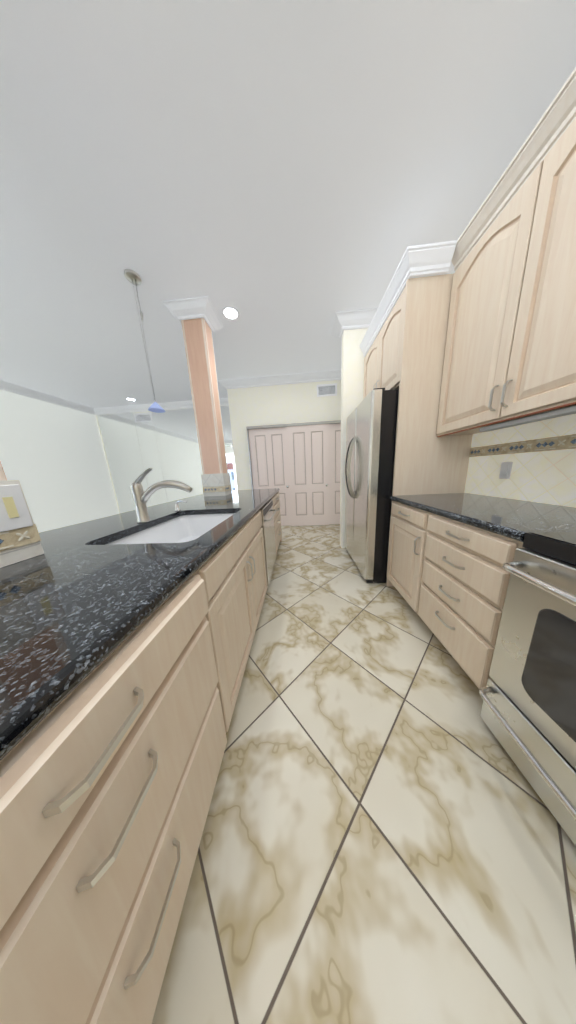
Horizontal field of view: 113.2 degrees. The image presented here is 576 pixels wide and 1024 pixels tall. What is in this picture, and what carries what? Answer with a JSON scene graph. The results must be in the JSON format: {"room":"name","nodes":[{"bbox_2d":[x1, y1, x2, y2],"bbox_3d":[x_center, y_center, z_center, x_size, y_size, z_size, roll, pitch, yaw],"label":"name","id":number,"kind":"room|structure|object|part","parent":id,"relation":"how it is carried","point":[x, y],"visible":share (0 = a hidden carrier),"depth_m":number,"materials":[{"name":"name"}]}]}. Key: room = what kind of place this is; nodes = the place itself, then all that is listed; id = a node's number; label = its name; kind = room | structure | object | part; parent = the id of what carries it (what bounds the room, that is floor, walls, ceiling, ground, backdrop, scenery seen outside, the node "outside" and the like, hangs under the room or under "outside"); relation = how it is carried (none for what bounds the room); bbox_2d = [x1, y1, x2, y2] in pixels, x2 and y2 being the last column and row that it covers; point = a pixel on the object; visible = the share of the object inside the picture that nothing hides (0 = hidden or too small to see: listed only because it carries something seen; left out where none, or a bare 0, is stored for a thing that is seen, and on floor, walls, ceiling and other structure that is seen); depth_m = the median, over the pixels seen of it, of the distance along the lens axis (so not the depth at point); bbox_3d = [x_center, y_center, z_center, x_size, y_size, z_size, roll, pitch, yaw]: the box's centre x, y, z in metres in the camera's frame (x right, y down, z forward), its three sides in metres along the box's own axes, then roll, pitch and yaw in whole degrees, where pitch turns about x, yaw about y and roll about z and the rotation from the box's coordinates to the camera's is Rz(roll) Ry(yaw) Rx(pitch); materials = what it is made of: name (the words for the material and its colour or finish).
{"room":"kitchen","nodes":[
{"label":"kitchen","id":0,"kind":"room"},
{"bbox_2d":[0,389,118,532],"bbox_3d":[-5.034,-0.540,2.371,0.150,2.920,5.850,-2,12,4],"label":"wall","id":1,"kind":"structure","parent":0,"point":[53,459],"depth_m":3.96,"materials":[{"name":"white paint"}]},
{"bbox_2d":[0,380,97,414],"bbox_3d":[-4.972,-1.914,2.069,0.115,0.115,5.550,-2,12,4],"label":"crown molding","id":2,"kind":"structure","parent":1,"relation":"attached to","point":[6,386],"depth_m":3.77,"materials":[{"name":"white wood"}]},
{"bbox_2d":[95,405,227,512],"bbox_3d":[-2.856,-1.217,5.013,3.880,2.920,0.150,-2,12,4],"label":"wall","id":3,"kind":"structure","parent":0,"point":[139,444],"depth_m":4.91,"materials":[{"name":"beige paint"}]},
{"bbox_2d":[134,412,152,422],"bbox_3d":[-3.609,-2.352,4.730,0.460,0.210,0.010,-2,12,4],"label":"air vent","id":4,"kind":"object","parent":3,"relation":"in","point":[142,417],"visible":1,"depth_m":4.73,"materials":[{"name":"white metal"}]},
{"bbox_2d":[94,398,227,414],"bbox_3d":[-2.949,-2.558,4.591,3.610,0.115,0.115,-2,12,4],"label":"crown molding","id":5,"kind":"structure","parent":3,"relation":"attached to","point":[223,401],"depth_m":4.61,"materials":[{"name":"white wood"}]},
{"bbox_2d":[97,405,236,512],"bbox_3d":[-2.912,-1.184,4.943,3.675,2.690,0.005,-2,12,4],"label":"wall panels","id":6,"kind":"object","parent":3,"relation":"attached to","point":[176,441],"visible":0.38,"depth_m":4.89,"materials":[{"name":"white paint"}]},
{"bbox_3d":[-4.268,-1.135,5.037,0.955,2.690,0.005,-2,12,4],"label":"mirror panel","id":7,"kind":"part","parent":6,"relation":"part of","materials":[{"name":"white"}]},
{"bbox_3d":[-3.542,-1.046,5.011,0.470,2.455,0.005,-2,12,4],"label":"mirror panel","id":8,"kind":"part","parent":6,"relation":"part of","materials":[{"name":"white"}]},
{"bbox_3d":[-2.730,-1.191,4.931,1.150,2.690,0.005,-2,12,4],"label":"mirror panel","id":9,"kind":"part","parent":6,"relation":"part of","materials":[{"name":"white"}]},
{"bbox_2d":[227,380,340,489],"bbox_3d":[0.275,-1.153,3.965,2.802,2.920,0.150,-2,12,4],"label":"wall","id":10,"kind":"structure","parent":0,"point":[279,404],"depth_m":3.72,"materials":[{"name":"beige paint"}]},
{"bbox_2d":[218,370,340,389],"bbox_3d":[0.139,-2.493,3.546,2.918,0.115,0.115,-2,12,4],"label":"crown molding","id":11,"kind":"structure","parent":10,"relation":"attached to","point":[332,374],"depth_m":3.55,"materials":[{"name":"white wood"}]},
{"bbox_2d":[246,420,340,488],"bbox_3d":[0.442,-0.721,3.917,2.430,2.077,0.104,-2,12,4],"label":"door frame","id":12,"kind":"structure","parent":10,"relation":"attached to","point":[291,424],"depth_m":3.70,"materials":[{"name":"white wood"}]},
{"bbox_2d":[248,423,340,525],"bbox_3d":[0.444,-0.700,3.904,2.385,2.020,0.117,-2,12,4],"label":"sliding closet doors","id":13,"kind":"structure","parent":12,"relation":"hanging from","point":[299,467],"depth_m":3.89,"materials":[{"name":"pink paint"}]},
{"bbox_2d":[317,383,336,396],"bbox_3d":[0.738,-2.312,3.602,0.370,0.200,0.010,-2,12,4],"label":"air vent","id":14,"kind":"object","parent":10,"relation":"in","point":[327,390],"visible":1,"depth_m":3.60,"materials":[{"name":"white metal"}]},
{"bbox_2d":[0,0,575,407],"bbox_3d":[-1.867,-1.823,0.387,6.932,0.100,8.900,-2,12,4],"label":"ceiling","id":15,"kind":"structure","parent":0,"point":[287,179],"depth_m":1.09,"materials":[{"name":"white paint"}]},
{"bbox_2d":[124,269,165,412],"bbox_3d":[-1.335,-1.541,1.780,0.150,1.086,0.150,-2,12,4],"label":"pendant light","id":16,"kind":"object","parent":15,"relation":"hanging from","point":[133,277],"visible":1,"depth_m":1.71,"materials":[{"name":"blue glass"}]},
{"bbox_2d":[222,306,239,320],"bbox_3d":[-0.635,-2.209,2.104,0.195,0.027,0.195,-13,16,-40],"label":"recessed light","id":17,"kind":"object","parent":15,"relation":"in","point":[229,312],"depth_m":2.10,"materials":[{"name":"white"}]},
{"bbox_2d":[340,328,367,547],"bbox_3d":[1.168,-0.907,2.603,0.852,2.920,0.125,-2,12,4],"label":"wall","id":18,"kind":"structure","parent":0,"point":[352,372],"depth_m":2.41,"materials":[{"name":"beige paint"}]},
{"bbox_2d":[331,327,342,337],"bbox_3d":[0.976,-2.296,2.430,0.825,0.115,0.125,-2,12,4],"label":"crown molding","id":19,"kind":"structure","parent":18,"relation":"attached to","point":[335,335],"depth_m":2.43,"materials":[{"name":"white wood"}]},
{"bbox_2d":[333,308,377,333],"bbox_3d":[0.963,-2.249,2.213,0.825,0.115,0.140,-2,12,4],"label":"crown molding","id":20,"kind":"structure","parent":18,"relation":"attached to","point":[353,319],"depth_m":2.21,"materials":[{"name":"white wood"}]},
{"bbox_2d":[447,262,454,273],"bbox_3d":[1.273,-1.605,-0.866,0.115,0.115,6.335,-2,12,4],"label":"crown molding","id":21,"kind":"structure","parent":18,"relation":"attached to","point":[451,270],"depth_m":1.67,"materials":[{"name":"white wood"}]},
{"bbox_2d":[152,524,575,1023],"bbox_3d":[-1.716,1.117,1.017,6.932,0.080,8.900,-2,12,4],"label":"floor","id":22,"kind":"structure","parent":0,"point":[385,839],"depth_m":0.60,"materials":[{"name":"tile"}]},
{"bbox_2d":[0,547,241,1023],"bbox_3d":[-0.593,0.695,0.432,0.653,0.875,0.870,-2,12,4],"label":"base cabinet","id":23,"kind":"object","parent":22,"relation":"on","point":[126,639],"depth_m":0.32,"materials":[{"name":"brown wood"}]},
{"bbox_2d":[0,488,279,758],"bbox_3d":[-0.799,0.001,1.531,1.132,0.039,3.336,-2,12,4],"label":"countertop","id":24,"kind":"structure","parent":23,"relation":"on","point":[64,609],"depth_m":0.46,"materials":[{"name":"black stone"}]},
{"bbox_2d":[0,461,6,480],"bbox_3d":[-1.138,-0.921,0.388,0.470,1.734,0.415,-2,12,4],"label":"column shaft","id":25,"kind":"object","parent":24,"relation":"on","point":[2,475],"visible":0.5,"depth_m":0.64,"materials":[{"name":"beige wood"}]},
{"bbox_2d":[0,480,44,567],"bbox_3d":[-1.085,0.052,0.596,0.290,0.279,0.241,-2,12,4],"label":"plinth","id":26,"kind":"object","parent":24,"relation":"on","point":[19,544],"visible":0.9,"depth_m":0.66,"materials":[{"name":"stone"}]},
{"bbox_2d":[0,484,32,531],"bbox_3d":[-0.937,-0.016,0.640,0.008,0.150,0.078,-2,12,4],"label":"outlet","id":27,"kind":"object","parent":26,"relation":"attached to","point":[14,513],"visible":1,"depth_m":0.64,"materials":[{"name":"beige plastic"}]},
{"bbox_2d":[130,467,195,522],"bbox_3d":[-0.769,-0.108,1.160,0.352,0.324,0.105,-2,12,4],"label":"faucet","id":28,"kind":"object","parent":24,"relation":"on","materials":[{"name":"silver metal"}]},
{"bbox_2d":[104,511,247,562],"bbox_3d":[-0.614,0.184,1.173,0.540,0.211,0.770,-2,12,4],"label":"sink","id":29,"kind":"object","parent":24,"relation":"in","point":[181,528],"depth_m":1.36,"materials":[{"name":"white ceramic"}]},
{"bbox_2d":[174,500,187,510],"bbox_3d":[-0.853,-0.052,1.510,0.108,0.079,0.044,-2,12,4],"label":"soap dispenser","id":30,"kind":"object","parent":24,"relation":"on","point":[176,505],"depth_m":1.50,"materials":[{"name":"silver plastic"}]},
{"bbox_2d":[163,296,227,473],"bbox_3d":[-0.982,-1.336,2.287,0.470,1.734,0.415,-2,12,4],"label":"column shaft","id":31,"kind":"object","parent":24,"relation":"on","point":[200,323],"visible":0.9,"depth_m":2.16,"materials":[{"name":"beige wood"}]},
{"bbox_2d":[201,473,231,496],"bbox_3d":[-0.929,-0.362,2.495,0.290,0.279,0.241,-2,12,4],"label":"plinth","id":32,"kind":"object","parent":24,"relation":"on","point":[218,484],"visible":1,"depth_m":2.39,"materials":[{"name":"stone"}]},
{"bbox_2d":[228,535,267,678],"bbox_3d":[-0.548,0.623,1.274,0.632,0.660,0.904,-2,12,4],"label":"base cabinet","id":33,"kind":"object","parent":22,"relation":"on","point":[245,572],"depth_m":1.15,"materials":[{"name":"brown wood"}]},
{"bbox_2d":[248,499,275,586],"bbox_3d":[-0.504,0.356,1.994,0.641,0.875,0.752,-2,12,4],"label":"dishwasher","id":34,"kind":"object","parent":22,"relation":"on","point":[264,525],"depth_m":1.82,"materials":[{"name":"beige wood"}]},
{"bbox_2d":[272,491,281,553],"bbox_3d":[-0.455,0.182,2.793,0.641,0.875,0.887,-2,12,4],"label":"base cabinet","id":35,"kind":"object","parent":22,"relation":"on","point":[278,516],"depth_m":2.76,"materials":[{"name":"brown wood"}]},
{"bbox_2d":[345,388,398,582],"bbox_3d":[1.126,-0.249,2.183,0.906,1.814,0.903,-2,12,4],"label":"refrigerator","id":36,"kind":"object","parent":22,"relation":"on","point":[371,423],"visible":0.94,"depth_m":1.83,"materials":[{"name":"silver metal"}]},
{"bbox_2d":[387,501,422,608],"bbox_3d":[1.249,0.363,1.544,0.633,0.872,0.502,-2,12,4],"label":"base cabinet","id":37,"kind":"object","parent":22,"relation":"on","point":[406,521],"depth_m":1.51,"materials":[{"name":"brown wood"}]},
{"bbox_2d":[390,493,575,541],"bbox_3d":[1.109,0.324,-0.429,0.638,0.039,4.352,-2,12,4],"label":"countertop","id":38,"kind":"structure","parent":37,"relation":"on","point":[513,519],"depth_m":0.99,"materials":[{"name":"black stone"}]},
{"bbox_2d":[413,510,523,688],"bbox_3d":[1.219,0.473,1.038,0.633,0.872,0.537,-2,12,4],"label":"base cabinet","id":39,"kind":"object","parent":22,"relation":"on","point":[448,578],"depth_m":0.97,"materials":[{"name":"brown wood"}]},
{"bbox_2d":[479,531,575,845],"bbox_3d":[1.110,0.459,0.369,0.736,1.192,0.754,-2,12,4],"label":"range","id":40,"kind":"object","parent":22,"relation":"on","point":[527,693],"visible":1,"depth_m":0.64,"materials":[{"name":"silver metal"}]},
{"bbox_3d":[1.514,-0.380,0.059,0.150,2.920,7.950,-2,12,4],"label":"wall","id":41,"kind":"structure","parent":0,"visible":0},
{"bbox_2d":[363,251,451,414],"bbox_3d":[1.219,-1.548,1.897,0.603,0.781,0.947,-2,12,4],"label":"upper cabinet","id":42,"kind":"object","parent":41,"relation":"attached to","point":[402,348],"depth_m":1.48,"materials":[{"name":"brown wood"}]},
{"bbox_3d":[1.001,-1.853,1.794,0.317,0.122,1.044,-2,12,4],"label":"fridge cabinet crown","id":43,"kind":"part","parent":42,"relation":"part of","materials":[{"name":"white wood"}]},
{"bbox_2d":[432,75,575,438],"bbox_3d":[1.318,-1.123,0.940,0.306,1.221,1.043,-2,12,4],"label":"upper cabinet","id":44,"kind":"object","parent":41,"relation":"attached to","point":[482,338],"depth_m":0.96,"materials":[{"name":"brown wood"}]},
{"bbox_2d":[464,414,575,507],"bbox_3d":[1.406,0.029,-0.511,0.015,0.538,4.352,-2,12,4],"label":"tile backsplash","id":45,"kind":"structure","parent":41,"relation":"attached to","point":[541,455],"depth_m":1.19,"materials":[{"name":"tile"}]},
{"bbox_2d":[499,462,512,478],"bbox_3d":[1.515,-0.290,1.324,0.010,0.115,0.072,-2,12,4],"label":"outlet","id":46,"kind":"object","parent":45,"relation":"attached to","point":[505,470],"visible":1,"depth_m":1.31,"materials":[{"name":"white plastic"}]}
]}

